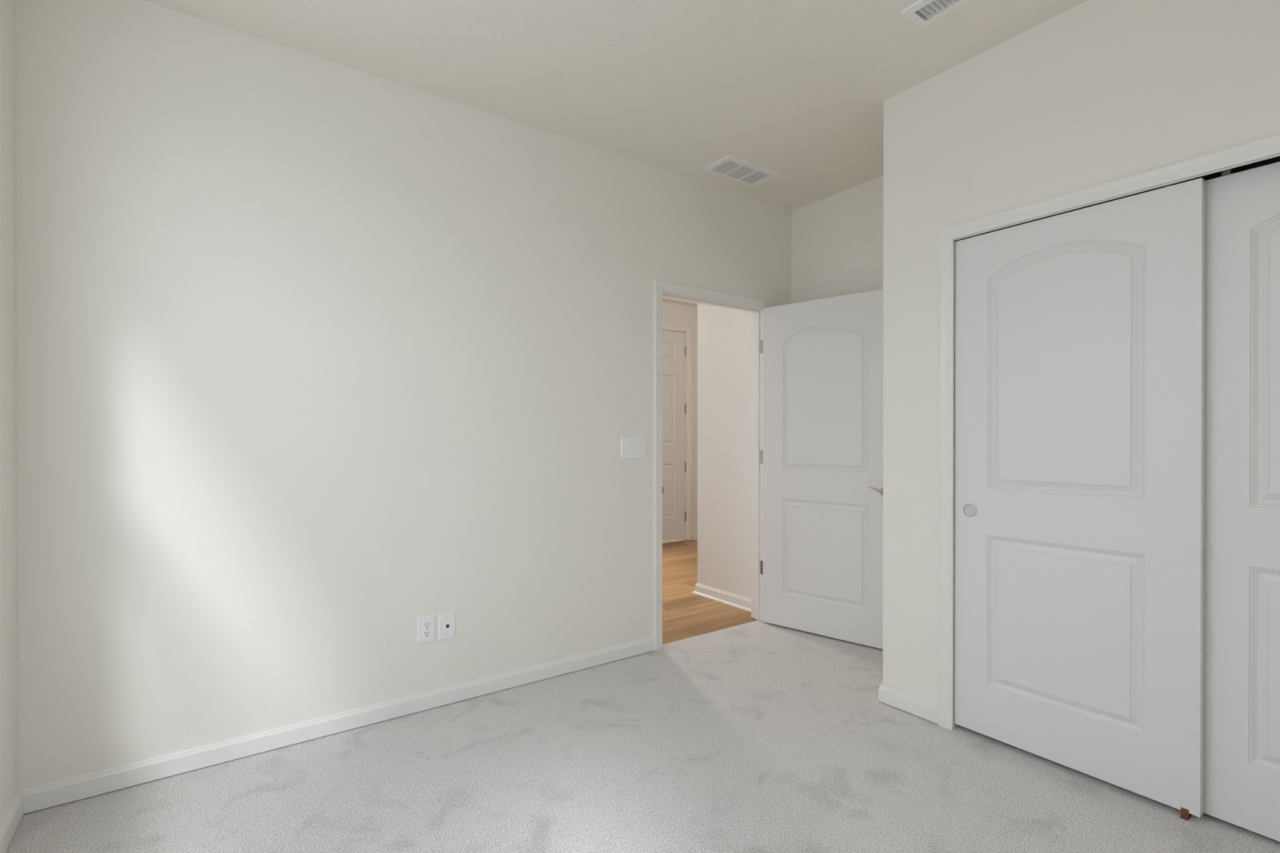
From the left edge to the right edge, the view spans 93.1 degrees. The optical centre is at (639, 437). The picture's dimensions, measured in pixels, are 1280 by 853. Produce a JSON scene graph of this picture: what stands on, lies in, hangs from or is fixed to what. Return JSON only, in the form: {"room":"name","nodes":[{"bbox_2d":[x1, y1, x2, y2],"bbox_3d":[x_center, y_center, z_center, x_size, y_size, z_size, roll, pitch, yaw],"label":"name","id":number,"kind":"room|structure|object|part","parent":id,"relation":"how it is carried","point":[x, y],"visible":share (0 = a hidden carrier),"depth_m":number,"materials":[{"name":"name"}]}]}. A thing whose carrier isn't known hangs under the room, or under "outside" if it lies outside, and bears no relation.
{"room":"empty bedroom","nodes":[
{"label":"empty bedroom","id":0,"kind":"room"},
{"bbox_2d":[0,0,18,822],"bbox_3d":[-1.096,-0.156,0.562,0.150,2.743,3.293,0,0,-36],"label":"wall","id":1,"kind":"structure","parent":0,"point":[9,712],"depth_m":1.85,"materials":[{"name":"white paint"}]},
{"bbox_2d":[0,788,23,852],"bbox_3d":[-1.030,1.170,0.614,0.014,0.082,3.293,0,0,-36],"label":"baseboard","id":2,"kind":"structure","parent":1,"relation":"attached to","point":[11,820],"depth_m":1.83,"materials":[{"name":"white paint"}]},
{"bbox_2d":[15,0,791,787],"bbox_3d":[-0.539,-0.165,3.061,3.972,2.743,0.115,0,0,-36],"label":"wall","id":3,"kind":"structure","parent":0,"point":[318,358],"depth_m":2.41,"materials":[{"name":"white paint"}]},
{"bbox_2d":[18,635,654,813],"bbox_3d":[-0.956,1.163,2.687,2.552,0.082,0.014,0,0,-36],"label":"baseboard","id":4,"kind":"structure","parent":3,"relation":"attached to","point":[53,793],"depth_m":2.39,"materials":[{"name":"white paint"}]},
{"bbox_2d":[417,614,435,644],"bbox_3d":[-0.948,0.851,2.694,0.076,0.116,0.008,0,0,-36],"label":"power outlet","id":5,"kind":"object","parent":3,"relation":"attached to","point":[426,624],"visible":1,"depth_m":2.69,"materials":[{"name":"white plastic"}]},
{"bbox_2d":[422,630,431,637],"bbox_3d":[-0.947,0.871,2.692,0.034,0.029,0.003,0,0,-36],"label":"receptacle","id":6,"kind":"object","parent":5,"relation":"attached to","point":[426,633],"depth_m":2.69,"materials":[{"name":"white plastic"}]},
{"bbox_2d":[422,621,431,628],"bbox_3d":[-0.947,0.832,2.692,0.034,0.029,0.003,0,0,-36],"label":"receptacle","id":7,"kind":"object","parent":5,"relation":"attached to","point":[426,624],"depth_m":2.69,"materials":[{"name":"white plastic"}]},
{"bbox_2d":[439,611,455,640],"bbox_3d":[-0.873,0.853,2.749,0.076,0.118,0.006,0,0,-36],"label":"data jack","id":8,"kind":"object","parent":3,"relation":"attached to","point":[446,620],"visible":1,"depth_m":2.75,"materials":[{"name":"white plastic"}]},
{"bbox_2d":[621,436,645,458],"bbox_3d":[-0.031,0.054,3.345,0.166,0.120,0.018,0,0,-36],"label":"light switch","id":9,"kind":"object","parent":3,"relation":"attached to","point":[632,447],"visible":1,"depth_m":3.34,"materials":[{"name":"white plastic"}]},
{"bbox_2d":[653,279,772,651],"bbox_3d":[0.437,0.153,3.763,0.969,2.102,0.148,0,0,-36],"label":"door frame","id":10,"kind":"structure","parent":3,"relation":"attached to","point":[662,289],"depth_m":3.78,"materials":[{"name":"white paint"}]},
{"bbox_2d":[763,288,883,648],"bbox_3d":[1.117,0.176,3.665,0.840,2.030,0.155,0,0,42],"label":"door","id":11,"kind":"structure","parent":10,"relation":"attached to","point":[823,358],"depth_m":3.65,"materials":[{"name":"white paint"}]},
{"bbox_3d":[1.338,0.301,3.405,0.104,0.052,0.060,0,0,42],"label":"handle","id":12,"kind":"part","parent":11,"relation":"part of","materials":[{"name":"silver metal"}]},
{"bbox_2d":[143,0,1087,306],"bbox_3d":[0.640,-1.588,3.441,6.337,0.100,6.250,0,0,-36],"label":"ceiling","id":13,"kind":"structure","parent":0,"point":[796,90],"depth_m":2.46,"materials":[{"name":"white paint"}]},
{"bbox_2d":[703,155,778,186],"bbox_3d":[0.585,-1.535,3.492,0.400,0.007,0.209,0,0,-36],"label":"ceiling vent","id":14,"kind":"object","parent":13,"relation":"in","point":[730,166],"visible":1,"depth_m":3.48,"materials":[{"name":"white metal"}]},
{"bbox_2d":[901,0,970,27],"bbox_3d":[1.089,-1.551,2.086,0.140,0.067,0.326,0,0,-36],"label":"ceiling vent","id":15,"kind":"object","parent":13,"relation":"in","point":[922,12],"visible":1,"depth_m":2.17,"materials":[{"name":"white metal"}]},
{"bbox_2d":[4,539,1279,852],"bbox_3d":[0.641,1.222,3.451,6.337,0.034,6.250,0,0,-36],"label":"floor","id":16,"kind":"structure","parent":0,"point":[757,736],"depth_m":2.13,"materials":[{"name":"carpet"}]},
{"bbox_2d":[1180,807,1191,820],"bbox_3d":[1.744,1.194,1.936,0.046,0.032,0.019,0,0,-36],"label":"guide","id":17,"kind":"object","parent":16,"relation":"on","point":[1184,814],"visible":0.97,"depth_m":1.93,"materials":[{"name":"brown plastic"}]},
{"bbox_2d":[662,301,697,539],"bbox_3d":[-0.483,-0.172,6.413,4.700,2.753,0.120,0,0,-36],"label":"wall","id":18,"kind":"structure","parent":0,"point":[673,313],"depth_m":7.13,"materials":[{"name":"white paint"}]},
{"bbox_2d":[662,329,686,542],"bbox_3d":[0.174,-0.024,6.821,0.928,2.410,0.117,0,0,-36],"label":"door","id":19,"kind":"structure","parent":18,"relation":"in","point":[673,343],"depth_m":7.00,"materials":[{"name":"white paint"}]},
{"bbox_2d":[662,323,691,544],"bbox_3d":[0.154,-0.050,6.837,1.049,2.496,0.175,0,0,-36],"label":"door frame","id":20,"kind":"structure","parent":18,"relation":"attached to","point":[687,330],"depth_m":7.08,"materials":[{"name":"white paint"}]},
{"bbox_2d":[692,531,697,540],"bbox_3d":[1.004,1.152,7.393,0.946,0.086,0.030,0,0,-36],"label":"baseboard","id":21,"kind":"structure","parent":18,"relation":"attached to","point":[694,534],"depth_m":7.13,"materials":[{"name":"white paint"}]},
{"bbox_2d":[697,303,751,598],"bbox_3d":[0.694,-0.165,4.444,0.115,2.753,0.693,0,0,-36],"label":"wall","id":22,"kind":"structure","parent":0,"point":[723,335],"depth_m":4.45,"materials":[{"name":"white paint"}]},
{"bbox_2d":[692,582,751,612],"bbox_3d":[0.673,1.163,4.452,0.145,0.086,0.723,0,0,-36],"label":"baseboard","id":23,"kind":"structure","parent":22,"relation":"attached to","point":[740,602],"depth_m":4.44,"materials":[{"name":"white paint"}]},
{"bbox_2d":[791,175,883,303],"bbox_3d":[1.434,-0.167,3.633,0.100,2.743,1.258,0,0,-36],"label":"wall","id":24,"kind":"structure","parent":0,"point":[837,239],"depth_m":3.80,"materials":[{"name":"white paint"}]},
{"bbox_2d":[882,0,1279,702],"bbox_3d":[1.784,-0.161,1.928,0.115,2.743,2.150,0,0,-36],"label":"wall","id":25,"kind":"structure","parent":0,"point":[1096,91],"depth_m":2.32,"materials":[{"name":"white paint"}]},
{"bbox_2d":[954,177,1204,817],"bbox_3d":[1.543,0.162,2.215,0.038,2.054,0.766,0,0,-36],"label":"door","id":26,"kind":"structure","parent":25,"relation":"in","point":[1079,334],"depth_m":2.13,"materials":[{"name":"white paint"}]},
{"bbox_3d":[1.343,0.294,2.466,0.005,0.054,0.054,0,0,-36],"label":"finger pull","id":27,"kind":"part","parent":26,"relation":"part of","materials":[{"name":"silver metal"}]},
{"bbox_2d":[937,133,1279,729],"bbox_3d":[1.779,0.144,1.922,0.132,2.132,1.627,0,0,-36],"label":"door frame","id":28,"kind":"structure","parent":25,"relation":"attached to","point":[1265,148],"depth_m":2.50,"materials":[{"name":"white paint"}]},
{"bbox_2d":[1203,161,1279,841],"bbox_3d":[2.012,0.163,1.643,0.038,2.060,0.766,0,0,-36],"label":"door","id":29,"kind":"structure","parent":25,"relation":"in","point":[1242,587],"depth_m":1.85,"materials":[{"name":"white paint"}]},
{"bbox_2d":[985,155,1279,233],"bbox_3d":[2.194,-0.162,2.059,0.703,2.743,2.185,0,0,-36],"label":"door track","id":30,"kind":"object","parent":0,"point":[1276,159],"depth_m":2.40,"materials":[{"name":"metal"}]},
{"bbox_3d":[1.482,-0.165,2.964,0.603,2.743,0.115,0,0,-36],"label":"wall","id":31,"kind":"structure","parent":0,"visible":0},
{"bbox_2d":[878,683,937,724],"bbox_3d":[1.470,1.162,2.876,0.732,0.082,0.278,0,0,-36],"label":"baseboard","id":32,"kind":"structure","parent":31,"relation":"attached to","point":[927,709],"depth_m":2.66,"materials":[{"name":"white paint"}]}
]}

